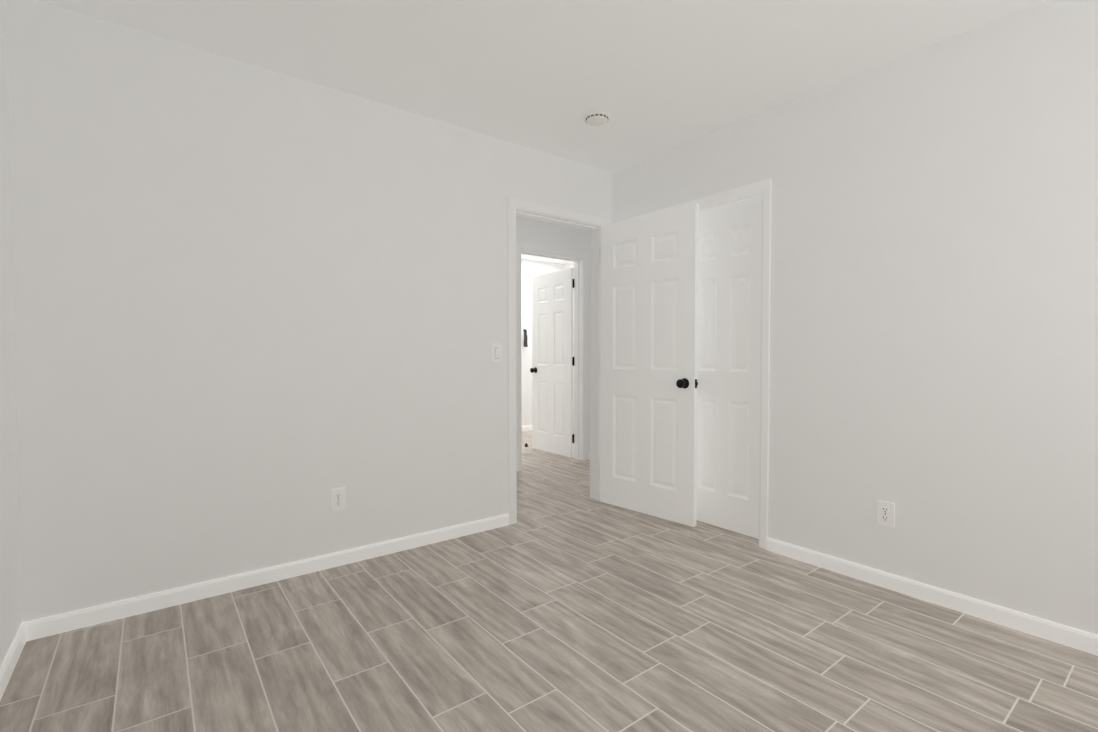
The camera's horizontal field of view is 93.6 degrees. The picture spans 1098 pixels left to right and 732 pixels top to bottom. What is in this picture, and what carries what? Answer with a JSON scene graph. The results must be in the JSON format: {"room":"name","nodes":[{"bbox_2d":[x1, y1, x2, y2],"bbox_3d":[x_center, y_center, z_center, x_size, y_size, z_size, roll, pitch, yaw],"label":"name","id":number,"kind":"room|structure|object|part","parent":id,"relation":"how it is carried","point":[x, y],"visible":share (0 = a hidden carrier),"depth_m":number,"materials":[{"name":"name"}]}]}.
{"room":"empty bedroom","nodes":[
{"label":"empty bedroom","id":0,"kind":"room"},
{"bbox_2d":[0,0,21,666],"bbox_3d":[-1.910,-0.165,1.703,0.120,2.470,7.170,-1,2,-38],"label":"wall","id":1,"kind":"structure","parent":0,"point":[10,601],"depth_m":1.86,"materials":[{"name":"paint"}]},
{"bbox_2d":[0,621,31,700],"bbox_3d":[-0.887,1.062,0.512,0.013,0.072,3.750,-1,2,-38],"label":"baseboard","id":2,"kind":"structure","parent":1,"relation":"attached to","point":[24,634],"depth_m":1.83,"materials":[{"name":"white paint"}]},
{"bbox_2d":[7,0,611,622],"bbox_3d":[0.046,-0.210,3.657,5.364,2.470,0.140,-1,2,-38],"label":"wall","id":3,"kind":"structure","parent":0,"point":[261,314],"depth_m":2.40,"materials":[{"name":"paint"}]},
{"bbox_2d":[32,514,508,639],"bbox_3d":[-1.136,1.012,2.678,2.203,0.072,0.013,-1,2,-38],"label":"baseboard","id":4,"kind":"structure","parent":3,"relation":"attached to","point":[65,622],"depth_m":2.43,"materials":[{"name":"white paint"}]},
{"bbox_2d":[331,488,345,511],"bbox_3d":[-1.102,0.699,2.699,0.072,0.117,0.009,-1,2,-38],"label":"outlet","id":5,"kind":"object","parent":3,"relation":"attached to","point":[337,493],"visible":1,"depth_m":2.69,"materials":[{"name":"white plastic"}]},
{"bbox_2d":[492,344,501,361],"bbox_3d":[-0.330,-0.081,3.274,0.072,0.117,0.011,-1,2,-38],"label":"light switch","id":6,"kind":"object","parent":3,"relation":"attached to","point":[494,359],"depth_m":3.27,"materials":[{"name":"white plastic"}]},
{"bbox_3d":[-0.328,-0.081,3.271,0.030,0.064,0.004,-1,2,-38],"label":"rocker light switch","id":7,"kind":"part","parent":6,"relation":"part of","materials":[{"name":"white plastic"}]},
{"bbox_2d":[521,259,561,425],"bbox_3d":[-2.019,-0.270,6.219,5.460,2.470,0.120,-1,2,-38],"label":"wall","id":8,"kind":"structure","parent":0,"point":[530,269],"depth_m":7.46,"materials":[{"name":"paint"}]},
{"bbox_2d":[523,329,527,346],"bbox_3d":[-0.341,-0.401,7.403,0.061,0.258,0.046,-1,2,-38],"label":"wall hook","id":9,"kind":"object","parent":8,"relation":"attached to","point":[525,338],"visible":0.96,"depth_m":7.39,"materials":[{"name":"black metal"}]},
{"bbox_2d":[522,425,531,430],"bbox_3d":[-0.917,0.911,7.010,2.830,0.072,0.013,-1,2,-38],"label":"baseboard","id":10,"kind":"structure","parent":8,"relation":"attached to","point":[527,428],"depth_m":7.46,"materials":[{"name":"white paint"}]},
{"bbox_2d":[37,0,1047,263],"bbox_3d":[0.199,-1.485,3.183,5.664,0.100,7.350,-1,2,-38],"label":"ceiling","id":11,"kind":"structure","parent":0,"point":[651,78],"depth_m":2.31,"materials":[{"name":"paint"}]},
{"bbox_2d":[585,111,608,125],"bbox_3d":[0.275,-1.410,2.956,0.140,0.039,0.140,-1,2,-38],"label":"smoke detector","id":12,"kind":"object","parent":11,"relation":"attached to","point":[597,118],"visible":1,"depth_m":2.92,"materials":[{"name":"white plastic"}]},
{"bbox_2d":[0,430,1097,731],"bbox_3d":[0.199,1.085,3.243,5.664,0.100,7.350,-1,2,-38],"label":"floor","id":13,"kind":"structure","parent":0,"point":[566,602],"depth_m":1.93,"materials":[{"name":"grey tile"}]},
{"bbox_2d":[516,216,589,452],"bbox_3d":[-0.699,-0.233,4.623,5.364,2.470,0.120,-1,2,-38],"label":"wall","id":14,"kind":"structure","parent":0,"point":[537,232],"depth_m":5.12,"materials":[{"name":"paint"}]},
{"bbox_2d":[530,268,573,457],"bbox_3d":[0.031,-0.036,5.743,0.164,2.000,0.754,-1,2,-36],"label":"hall door","id":15,"kind":"structure","parent":14,"relation":"in","point":[552,370],"depth_m":5.69,"materials":[{"name":"white paint"}]},
{"bbox_3d":[-0.155,0.048,6.005,0.164,0.066,0.113,-1,2,-36],"label":"knob","id":16,"kind":"part","parent":15,"relation":"part of","materials":[{"name":"black metal"}]},
{"bbox_3d":[0.259,-0.052,5.449,0.029,1.736,0.011,-1,2,-36],"label":"hall door hinge","id":17,"kind":"part","parent":15,"relation":"part of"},
{"bbox_2d":[516,241,588,471],"bbox_3d":[0.007,-0.090,5.160,0.925,2.160,0.137,-1,2,-38],"label":"door frame","id":18,"kind":"structure","parent":14,"relation":"attached to","point":[535,248],"depth_m":5.35,"materials":[{"name":"white paint"}]},
{"bbox_2d":[562,262,573,269],"bbox_3d":[2.398,-0.244,5.096,0.120,2.470,7.290,-1,2,-38],"label":"wall","id":19,"kind":"structure","parent":0,"point":[568,265],"depth_m":7.71,"materials":[{"name":"paint"}]},
{"bbox_2d":[612,0,1097,634],"bbox_3d":[1.686,-0.183,2.465,0.180,2.470,3.750,-1,2,-38],"label":"wall","id":20,"kind":"structure","parent":0,"point":[934,302],"depth_m":2.27,"materials":[{"name":"paint"}]},
{"bbox_2d":[508,180,762,546],"bbox_3d":[0.498,-0.023,3.249,1.112,2.115,1.372,-1,2,-38],"label":"door frame","id":21,"kind":"structure","parent":20,"relation":"attached to","point":[514,204],"depth_m":3.52,"materials":[{"name":"white paint"}]},
{"bbox_2d":[600,203,698,526],"bbox_3d":[0.665,-0.005,3.541,0.164,2.040,0.790,-1,2,-43],"label":"room door","id":22,"kind":"structure","parent":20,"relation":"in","point":[649,359],"depth_m":3.49,"materials":[{"name":"white paint"}]},
{"bbox_3d":[0.897,0.111,3.297,0.164,0.066,0.113,-1,2,-43],"label":"knob","id":23,"kind":"part","parent":22,"relation":"part of","materials":[{"name":"black metal"}]},
{"bbox_2d":[622,179,770,549],"bbox_3d":[0.858,-0.013,3.402,0.023,2.087,1.260,-1,2,-38],"label":"trim","id":24,"kind":"structure","parent":20,"relation":"attached to","point":[763,187],"depth_m":2.92,"materials":[{"name":"white paint"}]},
{"bbox_2d":[696,196,761,538],"bbox_3d":[1.102,0.012,3.248,0.034,2.020,0.605,-1,2,-38],"label":"closet door","id":25,"kind":"structure","parent":20,"relation":"in","point":[729,336],"depth_m":3.20,"materials":[{"name":"white paint"}]},
{"bbox_2d":[699,195,761,211],"bbox_3d":[0.949,-1.032,3.457,0.097,0.035,1.164,-1,2,-38],"label":"track rail","id":26,"kind":"object","parent":20,"relation":"attached to","point":[731,203],"depth_m":3.21,"materials":[{"name":"white paint"}]},
{"bbox_2d":[877,500,894,527],"bbox_3d":[1.596,0.702,2.447,0.009,0.117,0.072,-1,2,-38],"label":"outlet","id":27,"kind":"object","parent":20,"relation":"attached to","point":[889,512],"visible":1,"depth_m":2.44,"materials":[{"name":"white plastic"}]},
{"bbox_2d":[766,537,1097,655],"bbox_3d":[1.985,1.029,1.948,0.013,0.072,2.459,-1,2,-38],"label":"baseboard","id":28,"kind":"structure","parent":20,"relation":"attached to","point":[1080,640],"depth_m":2.25,"materials":[{"name":"white paint"}]}
]}

